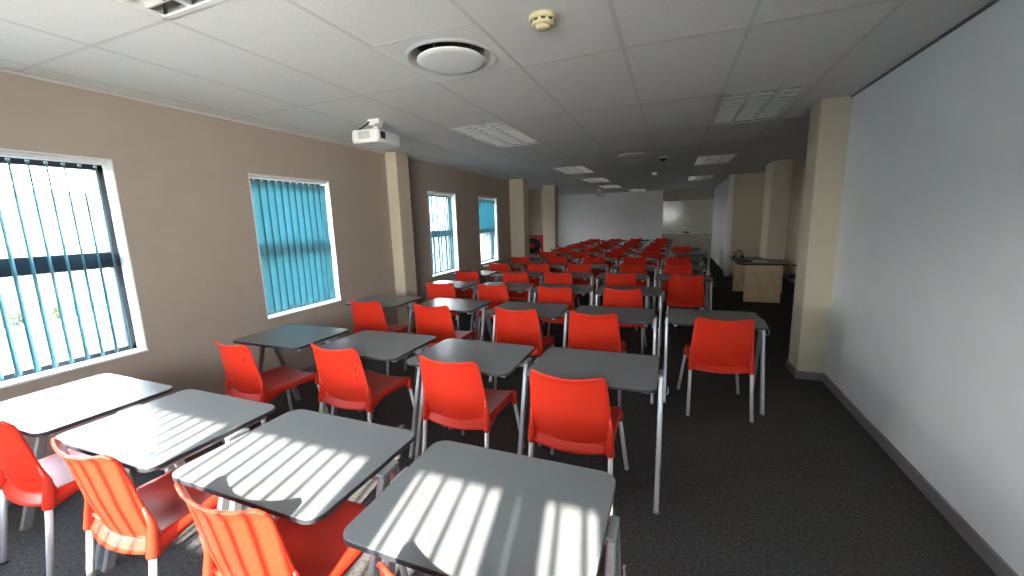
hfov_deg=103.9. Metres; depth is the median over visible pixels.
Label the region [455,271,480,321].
plastic chair
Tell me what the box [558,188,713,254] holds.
wall
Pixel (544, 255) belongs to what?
plastic chair
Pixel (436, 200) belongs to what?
vertical blind
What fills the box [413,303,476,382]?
plastic chair
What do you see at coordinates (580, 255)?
plastic chair
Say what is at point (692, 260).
student desk
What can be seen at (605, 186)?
ceiling light
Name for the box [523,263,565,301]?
student desk
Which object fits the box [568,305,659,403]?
student desk
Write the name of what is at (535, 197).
wall partition
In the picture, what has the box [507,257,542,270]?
student desk
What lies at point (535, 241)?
hose reel
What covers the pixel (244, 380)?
plastic chair
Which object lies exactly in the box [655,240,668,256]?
plastic chair
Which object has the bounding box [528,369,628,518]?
plastic chair
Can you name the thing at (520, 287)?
student desk
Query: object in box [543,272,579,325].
plastic chair
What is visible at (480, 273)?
student desk
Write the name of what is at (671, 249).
student desk
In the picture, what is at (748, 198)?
wall
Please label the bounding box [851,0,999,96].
trim
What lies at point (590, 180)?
ceiling light
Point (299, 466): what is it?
student desk
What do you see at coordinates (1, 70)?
trim
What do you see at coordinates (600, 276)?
student desk
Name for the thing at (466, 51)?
ceiling vent
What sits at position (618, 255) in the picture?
plastic chair
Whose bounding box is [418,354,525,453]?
plastic chair
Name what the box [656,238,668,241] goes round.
plastic chair
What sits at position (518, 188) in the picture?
column
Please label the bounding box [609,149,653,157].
ceiling vent
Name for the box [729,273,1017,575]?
baseboard
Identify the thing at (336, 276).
window
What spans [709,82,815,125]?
ceiling light
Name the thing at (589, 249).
plastic chair
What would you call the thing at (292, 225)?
vertical blind
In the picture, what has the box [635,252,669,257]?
student desk
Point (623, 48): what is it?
grid
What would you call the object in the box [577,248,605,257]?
student desk
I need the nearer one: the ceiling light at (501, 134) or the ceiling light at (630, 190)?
the ceiling light at (501, 134)
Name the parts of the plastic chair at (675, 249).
backrest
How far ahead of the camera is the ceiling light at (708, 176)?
10.12 m
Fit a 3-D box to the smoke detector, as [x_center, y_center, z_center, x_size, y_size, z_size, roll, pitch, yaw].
[0.141,-1.203,1.817,0.128,0.054,0.128,2,10,21]
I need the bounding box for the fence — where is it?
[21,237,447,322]
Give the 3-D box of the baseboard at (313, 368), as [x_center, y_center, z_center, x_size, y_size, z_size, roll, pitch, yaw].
[-1.703,0.712,4.950,0.191,0.075,9.780,2,10,21]
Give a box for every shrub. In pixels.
[0,310,22,328]
[45,305,65,320]
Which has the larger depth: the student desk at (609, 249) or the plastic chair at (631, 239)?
the plastic chair at (631, 239)
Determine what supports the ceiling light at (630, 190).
attached to the ceiling
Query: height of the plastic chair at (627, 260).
0.785 m
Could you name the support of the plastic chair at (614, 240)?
on the floor
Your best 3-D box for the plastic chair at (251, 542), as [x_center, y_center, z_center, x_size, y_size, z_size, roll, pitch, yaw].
[-0.732,0.924,1.407,0.500,0.785,0.558,2,10,21]
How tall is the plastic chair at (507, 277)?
0.785 m
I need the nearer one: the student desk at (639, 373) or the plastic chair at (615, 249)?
the student desk at (639, 373)
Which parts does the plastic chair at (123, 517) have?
leg, backrest, seat, leg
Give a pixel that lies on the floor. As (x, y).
(802, 489)
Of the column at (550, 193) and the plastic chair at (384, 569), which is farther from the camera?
the column at (550, 193)
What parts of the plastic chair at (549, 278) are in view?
backrest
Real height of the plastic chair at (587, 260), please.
0.785 m
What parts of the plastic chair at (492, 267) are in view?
backrest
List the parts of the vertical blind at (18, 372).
chain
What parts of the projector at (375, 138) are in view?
mount plate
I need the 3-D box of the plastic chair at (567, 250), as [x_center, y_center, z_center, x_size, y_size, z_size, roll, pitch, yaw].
[1.480,-0.740,10.836,0.500,0.785,0.558,2,10,21]
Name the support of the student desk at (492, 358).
on the floor
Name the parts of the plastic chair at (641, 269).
backrest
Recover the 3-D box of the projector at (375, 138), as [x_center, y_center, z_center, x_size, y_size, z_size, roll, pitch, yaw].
[-1.191,-1.368,3.526,0.287,0.226,0.358,1,10,18]
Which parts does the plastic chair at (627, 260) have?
backrest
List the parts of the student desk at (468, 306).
leg, leg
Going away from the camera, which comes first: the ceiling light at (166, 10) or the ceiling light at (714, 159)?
the ceiling light at (166, 10)
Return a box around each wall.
[0,72,511,457]
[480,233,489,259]
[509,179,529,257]
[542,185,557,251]
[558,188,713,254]
[711,0,1023,575]
[729,171,792,273]
[759,160,792,293]
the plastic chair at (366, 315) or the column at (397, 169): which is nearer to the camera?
the plastic chair at (366, 315)
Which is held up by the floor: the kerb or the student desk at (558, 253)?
the student desk at (558, 253)
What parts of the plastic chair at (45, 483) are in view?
leg, backrest, seat, leg, leg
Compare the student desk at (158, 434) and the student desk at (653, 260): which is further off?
the student desk at (653, 260)
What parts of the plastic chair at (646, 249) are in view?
backrest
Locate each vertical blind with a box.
[0,151,134,380]
[249,175,335,314]
[428,192,456,273]
[479,197,497,261]
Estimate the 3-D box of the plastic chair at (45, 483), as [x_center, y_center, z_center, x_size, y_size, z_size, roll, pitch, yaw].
[-2.105,0.873,1.957,0.500,0.785,0.558,2,10,21]
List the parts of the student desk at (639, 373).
leg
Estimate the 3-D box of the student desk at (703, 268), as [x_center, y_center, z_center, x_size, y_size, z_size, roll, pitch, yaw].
[2.747,0.015,6.410,0.752,0.706,0.538,2,10,22]
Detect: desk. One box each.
[0,374,175,569]
[55,389,275,572]
[172,409,430,575]
[233,324,362,413]
[320,330,445,457]
[343,440,625,575]
[344,295,421,370]
[406,338,542,460]
[411,298,491,341]
[420,280,485,339]
[450,270,498,318]
[472,282,533,335]
[483,263,525,301]
[487,301,569,381]
[493,271,543,284]
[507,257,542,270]
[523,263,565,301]
[526,347,668,513]
[530,284,594,335]
[535,252,566,263]
[542,257,578,263]
[542,272,593,321]
[550,248,577,251]
[565,264,608,272]
[566,252,598,263]
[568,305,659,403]
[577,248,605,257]
[579,258,617,272]
[595,273,650,328]
[595,285,664,356]
[599,252,632,282]
[607,248,635,253]
[611,264,657,305]
[619,258,658,286]
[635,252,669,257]
[637,248,667,257]
[646,244,673,252]
[652,274,714,328]
[658,265,710,310]
[661,258,704,290]
[663,308,769,414]
[670,248,701,274]
[673,253,709,287]
[729,257,790,302]
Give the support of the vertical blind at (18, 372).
attached to the window at (134, 317)
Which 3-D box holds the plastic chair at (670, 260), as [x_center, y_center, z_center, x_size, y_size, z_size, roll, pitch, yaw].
[3.055,-0.211,7.429,0.500,0.785,0.558,2,10,19]
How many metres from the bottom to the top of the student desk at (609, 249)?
0.706 m
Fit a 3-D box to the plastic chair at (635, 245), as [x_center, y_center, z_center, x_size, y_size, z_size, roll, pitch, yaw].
[3.423,-0.906,11.470,0.500,0.785,0.558,2,10,23]
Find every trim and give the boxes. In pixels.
[0,68,508,179]
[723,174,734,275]
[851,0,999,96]
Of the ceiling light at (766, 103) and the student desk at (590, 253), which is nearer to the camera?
the ceiling light at (766, 103)
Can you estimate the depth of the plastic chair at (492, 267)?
7.03 m
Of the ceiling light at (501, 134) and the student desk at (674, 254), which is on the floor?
the student desk at (674, 254)
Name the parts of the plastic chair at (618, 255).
backrest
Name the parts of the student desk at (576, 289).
leg, leg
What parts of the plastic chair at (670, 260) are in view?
backrest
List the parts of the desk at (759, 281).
panel, modesty panel, panel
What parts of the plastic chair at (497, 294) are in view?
leg, backrest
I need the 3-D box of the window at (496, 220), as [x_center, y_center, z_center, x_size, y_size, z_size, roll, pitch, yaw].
[-0.539,-1.186,8.203,0.182,1.328,0.888,2,10,21]
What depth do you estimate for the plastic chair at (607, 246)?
11.45 m
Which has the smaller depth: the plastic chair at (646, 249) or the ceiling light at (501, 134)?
the ceiling light at (501, 134)
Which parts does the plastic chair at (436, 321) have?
backrest, seat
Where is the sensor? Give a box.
[658,156,667,160]
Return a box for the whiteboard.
[662,199,713,233]
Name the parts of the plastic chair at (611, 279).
backrest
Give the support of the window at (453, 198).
in the wall at (182, 179)
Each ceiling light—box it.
[114,0,224,20]
[449,122,541,147]
[551,166,594,174]
[579,177,611,182]
[598,185,621,188]
[628,189,646,191]
[687,175,714,180]
[693,153,738,164]
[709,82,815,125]
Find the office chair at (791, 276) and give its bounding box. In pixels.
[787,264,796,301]
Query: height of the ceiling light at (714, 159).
0.095 m
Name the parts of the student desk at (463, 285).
leg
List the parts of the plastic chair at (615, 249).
backrest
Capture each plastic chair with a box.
[0,420,169,575]
[51,438,274,575]
[174,482,408,575]
[213,339,328,424]
[311,343,413,422]
[349,299,413,374]
[376,561,395,575]
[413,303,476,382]
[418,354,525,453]
[426,282,474,329]
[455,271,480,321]
[477,283,508,340]
[489,263,522,301]
[494,307,553,389]
[503,272,533,301]
[512,256,529,270]
[527,263,549,301]
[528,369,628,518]
[538,286,574,335]
[540,251,556,263]
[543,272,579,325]
[548,256,567,271]
[557,247,571,262]
[567,263,595,285]
[568,311,625,405]
[571,243,584,251]
[571,251,593,279]
[580,241,591,247]
[582,256,605,295]
[585,247,600,256]
[589,239,599,245]
[597,243,611,256]
[602,241,614,251]
[603,251,623,284]
[603,288,646,354]
[605,273,636,330]
[610,238,621,246]
[613,246,629,272]
[620,264,650,307]
[624,243,639,257]
[624,257,646,273]
[626,241,640,256]
[630,238,642,247]
[641,251,660,270]
[644,246,662,273]
[650,243,665,264]
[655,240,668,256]
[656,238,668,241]
[662,264,692,313]
[663,257,689,298]
[664,274,704,323]
[672,246,691,263]
[676,317,754,423]
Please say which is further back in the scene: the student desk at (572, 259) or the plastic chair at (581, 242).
the plastic chair at (581, 242)
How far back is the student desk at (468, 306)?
4.00 m
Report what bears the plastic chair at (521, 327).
on the floor
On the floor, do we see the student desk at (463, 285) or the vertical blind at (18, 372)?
the student desk at (463, 285)
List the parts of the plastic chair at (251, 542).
backrest, seat, leg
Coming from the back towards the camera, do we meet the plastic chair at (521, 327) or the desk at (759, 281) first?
the desk at (759, 281)
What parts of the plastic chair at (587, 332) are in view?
backrest, leg, seat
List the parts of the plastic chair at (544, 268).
backrest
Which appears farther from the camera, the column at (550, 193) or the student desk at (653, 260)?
the column at (550, 193)
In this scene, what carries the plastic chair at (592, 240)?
on the floor
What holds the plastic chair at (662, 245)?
on the floor
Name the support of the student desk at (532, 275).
on the floor
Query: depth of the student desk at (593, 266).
6.80 m
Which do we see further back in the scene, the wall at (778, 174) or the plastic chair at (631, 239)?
the plastic chair at (631, 239)
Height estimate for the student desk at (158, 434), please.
0.706 m
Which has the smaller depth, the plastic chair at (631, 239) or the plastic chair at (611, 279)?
the plastic chair at (611, 279)
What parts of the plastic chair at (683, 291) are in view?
seat, backrest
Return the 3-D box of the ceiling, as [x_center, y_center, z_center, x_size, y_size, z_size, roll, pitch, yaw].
[1.408,-2.175,7.108,8.200,0.020,17.370,2,10,21]
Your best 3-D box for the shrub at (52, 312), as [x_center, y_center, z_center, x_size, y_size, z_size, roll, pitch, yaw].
[-9.914,0.574,8.668,0.334,0.410,0.373,2,10,21]
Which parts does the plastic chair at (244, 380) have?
backrest, seat, leg, leg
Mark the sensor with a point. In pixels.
(663, 158)
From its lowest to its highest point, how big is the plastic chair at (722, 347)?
0.785 m
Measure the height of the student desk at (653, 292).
0.706 m
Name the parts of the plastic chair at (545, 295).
seat, backrest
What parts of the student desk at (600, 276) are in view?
leg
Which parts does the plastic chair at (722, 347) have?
leg, leg, seat, backrest, leg, leg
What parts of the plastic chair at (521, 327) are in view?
leg, backrest, seat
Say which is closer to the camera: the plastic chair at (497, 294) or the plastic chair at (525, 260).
the plastic chair at (497, 294)
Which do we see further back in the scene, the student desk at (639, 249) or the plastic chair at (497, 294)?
the student desk at (639, 249)
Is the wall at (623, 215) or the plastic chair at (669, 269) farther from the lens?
the wall at (623, 215)
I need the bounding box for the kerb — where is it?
[0,254,445,337]
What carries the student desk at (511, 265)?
on the floor
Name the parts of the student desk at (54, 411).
leg, leg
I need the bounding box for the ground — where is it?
[0,237,448,373]
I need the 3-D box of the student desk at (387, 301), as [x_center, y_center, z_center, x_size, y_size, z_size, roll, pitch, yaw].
[-1.365,0.477,4.419,0.752,0.706,0.538,2,10,22]
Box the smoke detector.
[529,9,556,31]
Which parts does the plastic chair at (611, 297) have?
backrest, seat, leg, leg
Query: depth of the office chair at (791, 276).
6.77 m
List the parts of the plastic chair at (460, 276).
seat, backrest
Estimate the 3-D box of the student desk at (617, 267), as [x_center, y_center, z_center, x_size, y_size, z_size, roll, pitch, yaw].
[2.027,-0.010,6.684,0.752,0.706,0.538,2,10,22]
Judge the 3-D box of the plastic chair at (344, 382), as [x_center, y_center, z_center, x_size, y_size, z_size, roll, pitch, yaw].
[-1.011,0.703,2.767,0.500,0.785,0.558,2,10,23]
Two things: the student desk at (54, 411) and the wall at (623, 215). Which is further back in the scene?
the wall at (623, 215)
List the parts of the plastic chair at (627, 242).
backrest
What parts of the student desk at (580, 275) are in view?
leg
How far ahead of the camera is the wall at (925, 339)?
2.07 m
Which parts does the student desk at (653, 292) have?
leg, leg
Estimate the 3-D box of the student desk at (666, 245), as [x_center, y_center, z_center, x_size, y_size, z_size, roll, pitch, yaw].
[4.172,-0.855,11.291,0.752,0.706,0.538,2,10,21]
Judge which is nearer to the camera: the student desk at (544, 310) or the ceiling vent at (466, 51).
the ceiling vent at (466, 51)
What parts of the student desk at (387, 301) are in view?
leg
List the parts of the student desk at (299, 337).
leg, leg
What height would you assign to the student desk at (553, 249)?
0.706 m
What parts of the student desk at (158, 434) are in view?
leg, leg, leg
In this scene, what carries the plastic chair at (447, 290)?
on the floor
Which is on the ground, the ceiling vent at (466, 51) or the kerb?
the kerb
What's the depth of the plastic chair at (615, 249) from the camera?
10.04 m
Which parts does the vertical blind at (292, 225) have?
chain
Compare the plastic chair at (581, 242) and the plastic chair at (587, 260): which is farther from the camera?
the plastic chair at (581, 242)
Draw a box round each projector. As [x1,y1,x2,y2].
[352,118,399,149]
[595,190,603,196]
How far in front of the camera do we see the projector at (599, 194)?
13.11 m
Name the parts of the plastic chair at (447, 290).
backrest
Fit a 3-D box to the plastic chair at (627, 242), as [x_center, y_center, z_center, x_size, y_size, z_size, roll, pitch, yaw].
[3.811,-1.109,12.600,0.500,0.785,0.558,2,10,20]
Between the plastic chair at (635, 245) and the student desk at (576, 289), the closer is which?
the student desk at (576, 289)
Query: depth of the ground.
7.42 m
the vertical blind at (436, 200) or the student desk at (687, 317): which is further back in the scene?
the vertical blind at (436, 200)
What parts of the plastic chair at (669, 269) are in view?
backrest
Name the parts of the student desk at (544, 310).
leg, leg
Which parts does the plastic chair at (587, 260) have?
backrest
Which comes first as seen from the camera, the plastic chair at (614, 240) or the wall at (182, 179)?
the wall at (182, 179)
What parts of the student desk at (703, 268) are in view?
leg, leg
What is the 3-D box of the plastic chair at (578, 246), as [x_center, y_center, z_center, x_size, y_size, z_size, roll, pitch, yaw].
[2.021,-0.953,12.001,0.500,0.785,0.558,2,10,21]
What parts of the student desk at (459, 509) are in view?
leg, leg, leg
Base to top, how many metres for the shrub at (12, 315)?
0.448 m
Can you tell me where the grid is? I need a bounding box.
[0,0,906,193]
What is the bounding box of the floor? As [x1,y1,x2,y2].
[0,257,996,575]
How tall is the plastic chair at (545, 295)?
0.785 m
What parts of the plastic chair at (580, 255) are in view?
backrest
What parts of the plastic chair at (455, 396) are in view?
leg, backrest, seat, leg, leg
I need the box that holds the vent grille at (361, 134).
[358,131,369,138]
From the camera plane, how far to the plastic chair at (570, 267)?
6.60 m
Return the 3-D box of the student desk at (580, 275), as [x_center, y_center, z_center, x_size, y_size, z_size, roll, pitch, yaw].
[0.849,0.147,5.973,0.752,0.706,0.538,2,10,21]
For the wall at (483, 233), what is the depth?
9.91 m
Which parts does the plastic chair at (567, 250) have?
backrest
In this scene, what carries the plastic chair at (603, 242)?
on the floor
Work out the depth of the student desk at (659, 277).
5.33 m
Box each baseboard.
[8,298,476,505]
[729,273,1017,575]
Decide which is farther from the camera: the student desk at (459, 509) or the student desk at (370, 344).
the student desk at (370, 344)
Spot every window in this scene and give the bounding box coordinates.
[0,148,148,388]
[248,173,341,319]
[427,191,458,276]
[478,196,498,264]
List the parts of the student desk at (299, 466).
leg, leg, leg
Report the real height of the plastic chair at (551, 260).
0.785 m
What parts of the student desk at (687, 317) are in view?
leg, leg, leg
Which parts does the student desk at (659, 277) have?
leg, leg, leg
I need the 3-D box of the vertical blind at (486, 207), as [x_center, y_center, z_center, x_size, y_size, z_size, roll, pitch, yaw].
[-0.498,-1.196,8.185,0.056,1.276,0.850,2,10,21]
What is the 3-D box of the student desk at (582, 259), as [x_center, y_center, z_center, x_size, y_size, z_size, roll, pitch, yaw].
[1.749,-0.234,8.060,0.752,0.706,0.538,2,10,22]
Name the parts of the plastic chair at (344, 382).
leg, backrest, seat, leg, leg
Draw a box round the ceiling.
[0,0,992,195]
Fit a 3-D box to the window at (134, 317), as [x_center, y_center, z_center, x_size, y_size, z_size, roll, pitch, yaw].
[-2.869,-0.129,2.381,0.182,1.328,0.908,2,10,21]
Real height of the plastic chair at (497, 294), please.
0.785 m
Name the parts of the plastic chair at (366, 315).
backrest, seat, leg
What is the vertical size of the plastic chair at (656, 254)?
0.785 m
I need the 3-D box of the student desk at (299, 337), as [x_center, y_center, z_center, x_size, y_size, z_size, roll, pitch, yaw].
[-1.657,0.703,3.140,0.752,0.706,0.538,2,10,21]
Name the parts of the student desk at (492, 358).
leg, leg, leg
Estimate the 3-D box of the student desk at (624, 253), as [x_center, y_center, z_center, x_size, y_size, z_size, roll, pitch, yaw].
[2.396,-0.437,9.140,0.752,0.706,0.538,2,10,21]
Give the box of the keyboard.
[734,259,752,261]
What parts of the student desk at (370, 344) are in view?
leg, leg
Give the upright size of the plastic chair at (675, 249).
0.785 m
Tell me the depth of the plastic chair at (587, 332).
3.18 m
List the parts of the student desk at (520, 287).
leg, leg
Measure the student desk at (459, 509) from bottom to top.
0.706 m
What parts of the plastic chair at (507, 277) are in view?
backrest, seat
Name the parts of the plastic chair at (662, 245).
backrest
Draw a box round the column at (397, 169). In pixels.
[385,152,417,327]
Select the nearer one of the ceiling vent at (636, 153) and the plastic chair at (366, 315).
the plastic chair at (366, 315)
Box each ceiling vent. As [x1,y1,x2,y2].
[373,24,519,82]
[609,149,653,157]
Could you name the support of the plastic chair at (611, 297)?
on the floor
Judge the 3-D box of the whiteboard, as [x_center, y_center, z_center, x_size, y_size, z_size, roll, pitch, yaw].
[6.298,-2.531,14.310,1.720,1.162,0.080,2,10,21]
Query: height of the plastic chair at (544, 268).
0.785 m
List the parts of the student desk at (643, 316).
leg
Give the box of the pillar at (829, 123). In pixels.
[788,96,852,372]
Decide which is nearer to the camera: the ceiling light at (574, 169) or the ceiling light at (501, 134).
the ceiling light at (501, 134)
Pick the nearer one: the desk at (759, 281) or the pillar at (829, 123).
the pillar at (829, 123)
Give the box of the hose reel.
[529,235,542,253]
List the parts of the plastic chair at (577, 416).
leg, backrest, seat, leg, leg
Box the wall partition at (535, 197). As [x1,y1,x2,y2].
[528,190,542,263]
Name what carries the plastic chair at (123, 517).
on the floor
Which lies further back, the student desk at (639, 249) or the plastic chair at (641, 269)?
the student desk at (639, 249)
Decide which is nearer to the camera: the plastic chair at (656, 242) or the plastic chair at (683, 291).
the plastic chair at (683, 291)

